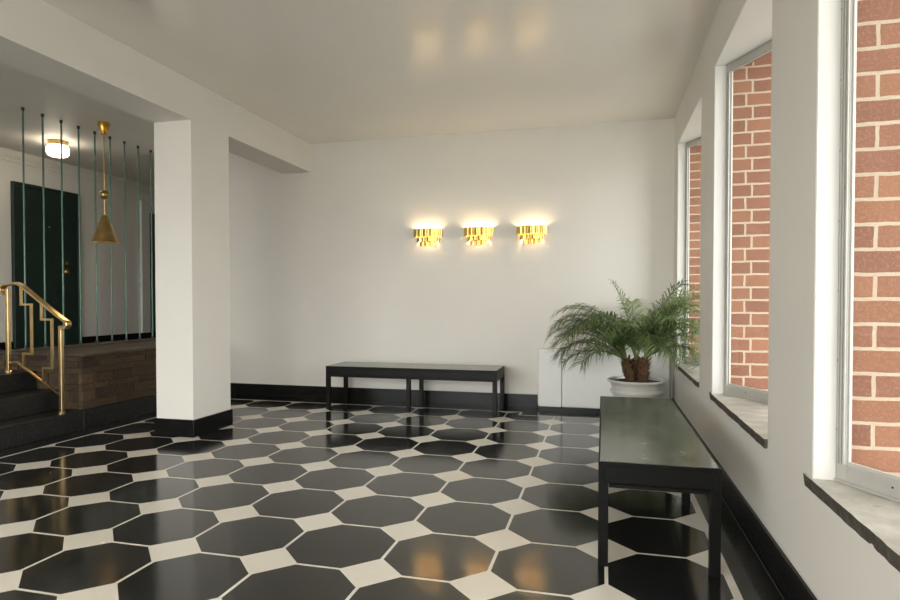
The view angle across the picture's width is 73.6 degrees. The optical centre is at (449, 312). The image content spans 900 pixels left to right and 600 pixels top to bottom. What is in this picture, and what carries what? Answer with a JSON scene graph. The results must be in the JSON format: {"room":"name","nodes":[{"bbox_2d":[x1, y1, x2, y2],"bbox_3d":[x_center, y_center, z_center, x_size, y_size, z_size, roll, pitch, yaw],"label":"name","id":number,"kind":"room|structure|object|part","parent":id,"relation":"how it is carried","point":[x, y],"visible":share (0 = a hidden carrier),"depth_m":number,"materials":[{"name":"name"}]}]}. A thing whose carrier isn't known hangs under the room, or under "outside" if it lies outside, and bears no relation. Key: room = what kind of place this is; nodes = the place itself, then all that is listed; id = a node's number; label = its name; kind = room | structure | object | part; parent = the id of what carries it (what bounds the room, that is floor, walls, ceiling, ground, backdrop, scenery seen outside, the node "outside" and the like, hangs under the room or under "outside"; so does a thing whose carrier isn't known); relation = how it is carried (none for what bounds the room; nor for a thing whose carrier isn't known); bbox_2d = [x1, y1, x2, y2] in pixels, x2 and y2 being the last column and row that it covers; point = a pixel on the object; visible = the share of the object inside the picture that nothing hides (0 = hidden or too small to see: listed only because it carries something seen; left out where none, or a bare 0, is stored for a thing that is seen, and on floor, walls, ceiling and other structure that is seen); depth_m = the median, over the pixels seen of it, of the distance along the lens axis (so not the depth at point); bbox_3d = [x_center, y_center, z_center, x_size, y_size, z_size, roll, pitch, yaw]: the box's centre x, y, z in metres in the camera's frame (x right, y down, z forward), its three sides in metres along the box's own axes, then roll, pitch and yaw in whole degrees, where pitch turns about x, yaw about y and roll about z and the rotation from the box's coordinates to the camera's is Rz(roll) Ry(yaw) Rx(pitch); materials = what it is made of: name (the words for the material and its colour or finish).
{"room":"building lobby","nodes":[
{"label":"building lobby","id":0,"kind":"room"},
{"bbox_2d":[0,147,154,341],"bbox_3d":[-5.896,-0.427,4.647,0.141,2.905,12.972,0,1,14],"label":"wall","id":1,"kind":"structure","parent":0,"point":[9,171],"depth_m":8.31,"materials":[{"name":"paint"}]},
{"bbox_2d":[10,181,81,348],"bbox_3d":[-5.023,-0.547,7.561,0.110,2.035,0.940,0,1,14],"label":"door","id":2,"kind":"structure","parent":1,"relation":"in","point":[34,266],"depth_m":7.53,"materials":[{"name":"green paint"}]},
{"bbox_3d":[-4.960,-0.525,7.753,0.082,0.075,0.075,0,1,14],"label":"knob","id":3,"kind":"part","parent":2,"relation":"part of","materials":[{"name":"gold metal"}]},
{"bbox_2d":[0,151,154,194],"bbox_3d":[-5.795,-1.775,4.595,0.066,0.075,12.690,0,1,14],"label":"trim","id":4,"kind":"structure","parent":1,"relation":"attached to","point":[3,155],"depth_m":7.85,"materials":[{"name":"paint"}]},
{"bbox_2d":[0,332,155,349],"bbox_3d":[-5.818,0.459,4.644,0.019,0.136,12.690,0,1,14],"label":"baseboard","id":5,"kind":"structure","parent":1,"relation":"attached to","point":[117,337],"depth_m":8.53,"materials":[{"name":"black stone"}]},
{"bbox_2d":[139,200,155,332],"bbox_3d":[-4.514,-0.706,9.669,0.056,1.998,1.231,0,1,14],"label":"door","id":6,"kind":"structure","parent":1,"relation":"in","point":[144,206],"depth_m":9.15,"materials":[{"name":"green paint"}]},
{"bbox_2d":[0,0,310,173],"bbox_3d":[-2.944,-1.673,2.263,0.352,0.320,9.576,0,1,14],"label":"beam","id":7,"kind":"structure","parent":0,"point":[39,39],"depth_m":4.26,"materials":[{"name":"paint"}]},
{"bbox_2d":[154,120,230,419],"bbox_3d":[-2.207,-0.277,5.185,0.352,2.585,0.508,0,1,14],"label":"wall pillar","id":8,"kind":"structure","parent":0,"point":[192,258],"depth_m":4.97,"materials":[{"name":"paint"}]},
{"bbox_2d":[154,409,232,437],"bbox_3d":[-2.207,0.943,5.208,0.381,0.143,0.536,0,1,14],"label":"baseboard","id":9,"kind":"structure","parent":8,"relation":"attached to","point":[207,424],"depth_m":4.98,"materials":[{"name":"black stone"}]},
{"bbox_2d":[0,0,720,185],"bbox_3d":[-1.853,-1.929,3.588,8.484,0.141,12.972,0,1,14],"label":"ceiling","id":10,"kind":"structure","parent":0,"point":[318,71],"depth_m":4.59,"materials":[{"name":"paint"}]},
{"bbox_2d":[46,139,68,157],"bbox_3d":[-4.395,-1.833,6.740,0.221,0.174,0.221,0,1,14],"label":"ceiling light","id":11,"kind":"object","parent":10,"relation":"attached to","point":[53,145],"visible":0.91,"depth_m":6.66,"materials":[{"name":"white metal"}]},
{"bbox_2d":[90,121,118,243],"bbox_3d":[-3.470,-1.307,6.040,0.256,1.198,0.256,0,1,14],"label":"pendant lamp","id":12,"kind":"object","parent":10,"relation":"hanging from","point":[104,232],"visible":1,"depth_m":6.00,"materials":[{"name":"gold metal"}]},
{"bbox_3d":[-3.470,-1.378,6.038,0.010,0.823,0.010,1,1,37],"label":"cord","id":13,"kind":"part","parent":12,"relation":"part of","materials":[{"name":"gold metal"}]},
{"bbox_3d":[-3.470,-0.845,6.048,0.256,0.275,0.256,0,1,14],"label":"lamp shade","id":14,"kind":"part","parent":12,"relation":"part of","materials":[{"name":"gold metal"}]},
{"bbox_2d":[0,395,779,599],"bbox_3d":[-1.413,1.150,1.880,5.088,0.141,9.764,0,1,14],"label":"floor","id":15,"kind":"structure","parent":0,"point":[295,498],"depth_m":3.13,"materials":[{"name":"tile"}]},
{"bbox_2d":[0,370,83,449],"bbox_3d":[-4.474,0.835,1.655,0.766,0.498,7.537,0,1,14],"label":"stairs","id":16,"kind":"structure","parent":15,"relation":"on","point":[28,414],"depth_m":4.97,"materials":[{"name":"stone"}]},
{"bbox_2d":[0,282,71,413],"bbox_3d":[-3.544,0.291,5.139,0.721,1.108,0.061,0,1,14],"label":"brass handrail","id":17,"kind":"object","parent":16,"relation":"on","point":[3,291],"visible":1,"depth_m":5.12,"materials":[{"name":"gold metal"}]},
{"bbox_3d":[-3.825,0.154,5.207,0.031,0.722,0.031,0,1,14],"label":"post","id":18,"kind":"part","parent":17,"relation":"part of","materials":[{"name":"gold metal"}]},
{"bbox_3d":[-3.550,0.564,5.146,0.568,0.286,0.016,0,1,14],"label":"rail","id":19,"kind":"part","parent":17,"relation":"part of","materials":[{"name":"gold metal"}]},
{"bbox_3d":[-3.544,-0.062,5.132,0.721,0.403,0.054,0,1,14],"label":"rail","id":20,"kind":"part","parent":17,"relation":"part of","materials":[{"name":"gold metal"}]},
{"bbox_3d":[-3.279,0.478,5.075,0.031,0.736,0.031,0,1,14],"label":"post","id":21,"kind":"part","parent":17,"relation":"part of","materials":[{"name":"gold metal"}]},
{"bbox_2d":[0,338,156,428],"bbox_3d":[-3.385,0.660,6.311,0.954,0.667,2.029,0,1,14],"label":"raised platform","id":22,"kind":"structure","parent":15,"relation":"on","point":[111,382],"depth_m":5.49,"materials":[{"name":"wood"}]},
{"bbox_2d":[21,107,28,348],"bbox_3d":[-3.949,-0.779,5.580,0.047,2.237,0.046,0,1,14],"label":"rod","id":23,"kind":"object","parent":22,"relation":"on","point":[22,108],"visible":1,"depth_m":5.57,"materials":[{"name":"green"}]},
{"bbox_3d":[-3.949,-0.779,5.580,0.016,2.237,0.016,0,1,14],"label":"rod","id":24,"kind":"part","parent":23,"relation":"part of","materials":[{"name":"green metal"}]},
{"bbox_2d":[41,114,47,347],"bbox_3d":[-3.899,-0.782,5.777,0.047,2.237,0.046,0,1,14],"label":"rod","id":25,"kind":"object","parent":22,"relation":"on","point":[42,115],"visible":1,"depth_m":5.77,"materials":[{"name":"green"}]},
{"bbox_3d":[-3.899,-0.782,5.777,0.016,2.237,0.016,0,1,14],"label":"rod","id":26,"kind":"part","parent":25,"relation":"part of","materials":[{"name":"green metal"}]},
{"bbox_2d":[59,120,66,345],"bbox_3d":[-3.849,-0.786,5.973,0.047,2.237,0.046,0,1,14],"label":"rod","id":27,"kind":"object","parent":22,"relation":"on","point":[60,121],"visible":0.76,"depth_m":5.96,"materials":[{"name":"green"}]},
{"bbox_3d":[-3.849,-0.786,5.973,0.016,2.237,0.016,0,1,14],"label":"rod","id":28,"kind":"part","parent":27,"relation":"part of","materials":[{"name":"green metal"}]},
{"bbox_2d":[77,126,82,344],"bbox_3d":[-3.799,-0.790,6.170,0.047,2.237,0.046,0,1,14],"label":"rod","id":29,"kind":"object","parent":22,"relation":"on","point":[78,127],"visible":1,"depth_m":6.17,"materials":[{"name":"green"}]},
{"bbox_3d":[-3.799,-0.790,6.170,0.016,2.237,0.016,0,1,14],"label":"rod","id":30,"kind":"part","parent":29,"relation":"part of","materials":[{"name":"green metal"}]},
{"bbox_2d":[93,131,98,342],"bbox_3d":[-3.749,-0.794,6.367,0.047,2.237,0.046,0,1,14],"label":"rod","id":31,"kind":"object","parent":22,"relation":"on","point":[94,132],"visible":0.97,"depth_m":6.36,"materials":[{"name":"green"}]},
{"bbox_3d":[-3.749,-0.794,6.367,0.016,2.237,0.016,0,1,14],"label":"rod","id":32,"kind":"part","parent":31,"relation":"part of","materials":[{"name":"green metal"}]},
{"bbox_2d":[108,136,114,341],"bbox_3d":[-3.699,-0.798,6.564,0.047,2.237,0.046,0,1,14],"label":"rod","id":33,"kind":"object","parent":22,"relation":"on","point":[109,137],"visible":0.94,"depth_m":6.56,"materials":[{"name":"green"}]},
{"bbox_3d":[-3.699,-0.798,6.564,0.016,2.237,0.016,0,1,14],"label":"rod","id":34,"kind":"part","parent":33,"relation":"part of","materials":[{"name":"green metal"}]},
{"bbox_2d":[123,141,128,340],"bbox_3d":[-3.648,-0.802,6.760,0.047,2.237,0.046,0,1,14],"label":"rod","id":35,"kind":"object","parent":22,"relation":"on","point":[124,142],"visible":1,"depth_m":6.75,"materials":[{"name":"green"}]},
{"bbox_3d":[-3.648,-0.802,6.760,0.016,2.237,0.016,0,1,14],"label":"rod","id":36,"kind":"part","parent":35,"relation":"part of","materials":[{"name":"green metal"}]},
{"bbox_2d":[137,146,141,339],"bbox_3d":[-3.598,-0.805,6.957,0.047,2.237,0.046,0,1,14],"label":"rod","id":37,"kind":"object","parent":22,"relation":"on","point":[139,338],"visible":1,"depth_m":6.96,"materials":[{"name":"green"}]},
{"bbox_2d":[149,150,154,338],"bbox_3d":[-3.548,-0.809,7.154,0.047,2.237,0.046,0,1,14],"label":"rod","id":38,"kind":"object","parent":22,"relation":"on","point":[150,151],"visible":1,"depth_m":7.15,"materials":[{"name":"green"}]},
{"bbox_3d":[-3.548,-0.809,7.154,0.016,2.237,0.016,0,1,14],"label":"rod","id":39,"kind":"part","parent":38,"relation":"part of","materials":[{"name":"green metal"}]},
{"bbox_2d":[326,362,504,416],"bbox_3d":[-0.360,0.773,6.238,1.791,0.444,0.479,0,1,14],"label":"bench","id":40,"kind":"object","parent":15,"relation":"on","point":[408,371],"visible":1,"depth_m":6.08,"materials":[{"name":"black paint"}]},
{"bbox_3d":[-1.262,0.817,6.243,0.041,0.356,0.041,0,1,14],"label":"leg","id":41,"kind":"part","parent":40,"relation":"part of","materials":[{"name":"black paint"}]},
{"bbox_3d":[-1.154,0.808,6.667,0.041,0.356,0.041,0,1,14],"label":"leg","id":42,"kind":"part","parent":40,"relation":"part of","materials":[{"name":"black paint"}]},
{"bbox_3d":[-0.414,0.821,6.027,0.041,0.356,0.041,0,1,14],"label":"leg","id":43,"kind":"part","parent":40,"relation":"part of","materials":[{"name":"black paint"}]},
{"bbox_3d":[-0.360,0.596,6.235,1.791,0.088,0.479,0,1,14],"label":"seat frame","id":44,"kind":"part","parent":40,"relation":"part of","materials":[{"name":"black paint"}]},
{"bbox_3d":[-0.306,0.813,6.452,0.041,0.356,0.041,0,1,14],"label":"leg","id":45,"kind":"part","parent":40,"relation":"part of","materials":[{"name":"black paint"}]},
{"bbox_3d":[0.433,0.825,5.811,0.041,0.356,0.041,0,1,14],"label":"leg","id":46,"kind":"part","parent":40,"relation":"part of","materials":[{"name":"black paint"}]},
{"bbox_3d":[0.541,0.817,6.236,0.041,0.356,0.041,0,1,14],"label":"leg","id":47,"kind":"part","parent":40,"relation":"part of","materials":[{"name":"black paint"}]},
{"bbox_2d":[538,348,669,412],"bbox_3d":[1.524,0.683,6.024,1.262,0.632,0.123,0,1,14],"label":"cabinet","id":48,"kind":"object","parent":15,"relation":"on","point":[574,390],"visible":0.56,"depth_m":6.02,"materials":[{"name":"white paint"}]},
{"bbox_3d":[1.026,0.658,6.150,0.233,0.588,0.123,0,1,14],"label":"panel","id":49,"kind":"part","parent":48,"relation":"part of","materials":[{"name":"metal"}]},
{"bbox_2d":[544,278,699,397],"bbox_3d":[1.601,0.343,5.423,1.561,1.335,1.242,0,1,14],"label":"potted palm","id":50,"kind":"object","parent":15,"relation":"on","point":[655,334],"visible":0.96,"depth_m":5.34,"materials":[{"name":"plant"}]},
{"bbox_2d":[598,396,721,578],"bbox_3d":[1.076,0.829,3.337,0.479,0.444,1.791,0,1,14],"label":"bench","id":51,"kind":"object","parent":15,"relation":"on","point":[645,443],"visible":1,"depth_m":2.57,"materials":[{"name":"black paint"}]},
{"bbox_3d":[0.648,0.889,2.544,0.041,0.356,0.041,0,1,14],"label":"leg","id":52,"kind":"part","parent":51,"relation":"part of","materials":[{"name":"black paint"}]},
{"bbox_3d":[1.076,0.652,3.333,0.479,0.088,1.791,0,1,14],"label":"seat frame","id":53,"kind":"part","parent":51,"relation":"part of","materials":[{"name":"black paint"}]},
{"bbox_3d":[1.288,0.874,3.283,0.041,0.356,0.041,0,1,14],"label":"leg","id":54,"kind":"part","parent":51,"relation":"part of","materials":[{"name":"black paint"}]},
{"bbox_3d":[1.072,0.891,2.436,0.041,0.356,0.041,0,1,14],"label":"leg","id":55,"kind":"part","parent":51,"relation":"part of","materials":[{"name":"black paint"}]},
{"bbox_2d":[229,118,674,398],"bbox_3d":[-0.609,-0.467,6.719,6.122,2.905,0.164,0,1,14],"label":"wall","id":56,"kind":"structure","parent":0,"point":[328,266],"depth_m":6.49,"materials":[{"name":"paint"}]},
{"bbox_2d":[230,383,538,407],"bbox_3d":[-0.700,0.916,6.672,5.981,0.141,0.024,0,1,14],"label":"baseboard","id":57,"kind":"structure","parent":56,"relation":"attached to","point":[270,390],"depth_m":6.67,"materials":[{"name":"black stone"}]},
{"bbox_2d":[414,228,441,246],"bbox_3d":[-0.249,-0.810,6.474,0.321,0.183,0.118,0,1,14],"label":"wall sconce","id":58,"kind":"object","parent":56,"relation":"attached to","point":[425,236],"visible":1,"depth_m":6.45,"materials":[{"name":"gold metal"}]},
{"bbox_2d":[464,227,493,244],"bbox_3d":[0.296,-0.807,6.335,0.321,0.183,0.118,0,1,14],"label":"wall sconce","id":59,"kind":"object","parent":56,"relation":"attached to","point":[477,235],"visible":1,"depth_m":6.31,"materials":[{"name":"gold metal"}]},
{"bbox_2d":[516,225,547,243],"bbox_3d":[0.840,-0.805,6.197,0.321,0.183,0.118,0,1,14],"label":"wall sconce","id":60,"kind":"object","parent":56,"relation":"attached to","point":[533,234],"visible":1,"depth_m":6.17,"materials":[{"name":"gold metal"}]},
{"bbox_2d":[607,376,665,397],"bbox_3d":[1.716,0.810,5.545,0.520,0.397,0.520,0,1,14],"label":"planter","id":61,"kind":"object","parent":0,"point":[622,386],"depth_m":5.38,"materials":[{"name":"white ceramic"}]},
{"bbox_2d":[673,0,899,599],"bbox_3d":[1.437,-0.361,1.258,0.821,2.905,9.740,0,1,14],"label":"wall","id":62,"kind":"structure","parent":0,"point":[836,563],"depth_m":2.27,"materials":[{"name":"paint"}]},
{"bbox_2d":[675,137,700,387],"bbox_3d":[2.351,-0.528,4.895,0.814,2.121,1.460,0,1,14],"label":"window","id":63,"kind":"structure","parent":62,"relation":"in","point":[692,375],"depth_m":5.57,"materials":[{"name":"metal"}]},
{"bbox_3d":[2.339,0.510,4.934,0.781,0.043,1.429,0,1,14],"label":"sill","id":64,"kind":"part","parent":63,"relation":"part of","materials":[{"name":"stone"}]},
{"bbox_2d":[677,94,701,362],"bbox_3d":[2.340,-0.534,4.865,0.786,2.068,1.391,0,1,14],"label":"trim","id":65,"kind":"structure","parent":62,"relation":"attached to","point":[692,131],"depth_m":5.61,"materials":[{"name":"white paint"}]},
{"bbox_2d":[709,40,771,448],"bbox_3d":[1.873,-0.493,3.078,0.785,2.121,1.403,0,1,14],"label":"window","id":66,"kind":"structure","parent":62,"relation":"in","point":[747,406],"depth_m":3.68,"materials":[{"name":"metal"}]},
{"bbox_3d":[1.861,0.545,3.117,0.752,0.043,1.372,0,1,14],"label":"sill","id":67,"kind":"part","parent":66,"relation":"part of","materials":[{"name":"stone"}]},
{"bbox_2d":[712,0,771,393],"bbox_3d":[1.862,-0.499,3.048,0.756,2.068,1.334,0,1,14],"label":"window reveal","id":68,"kind":"structure","parent":62,"relation":"attached to","point":[752,29],"depth_m":3.76,"materials":[{"name":"white paint"}]},
{"bbox_2d":[671,398,817,599],"bbox_3d":[1.003,1.010,1.298,0.026,0.162,9.552,0,1,14],"label":"baseboard","id":69,"kind":"structure","parent":62,"relation":"attached to","point":[785,580],"depth_m":2.52,"materials":[{"name":"black stone"}]},
{"bbox_2d":[813,0,841,479],"bbox_3d":[1.400,-0.463,1.208,0.769,2.068,1.358,0,1,14],"label":"window reveal","id":70,"kind":"structure","parent":62,"relation":"attached to","point":[829,11],"depth_m":1.95,"materials":[{"name":"white paint"}]},
{"bbox_2d":[803,0,899,571],"bbox_3d":[1.411,-0.457,1.238,0.797,2.121,1.428,0,1,14],"label":"window","id":71,"kind":"structure","parent":62,"relation":"in","point":[867,499],"depth_m":1.91,"materials":[{"name":"metal"}]},
{"bbox_3d":[1.399,0.581,1.278,0.764,0.043,1.396,0,1,14],"label":"sill","id":72,"kind":"part","parent":71,"relation":"part of","materials":[{"name":"stone"}]},
{"bbox_2d":[688,0,899,475],"bbox_3d":[1.518,-0.361,1.264,0.808,3.187,9.782,0,1,14],"label":"wall","id":73,"kind":"structure","parent":0,"point":[876,297],"depth_m":1.94,"materials":[{"name":"red brick"}]}
]}

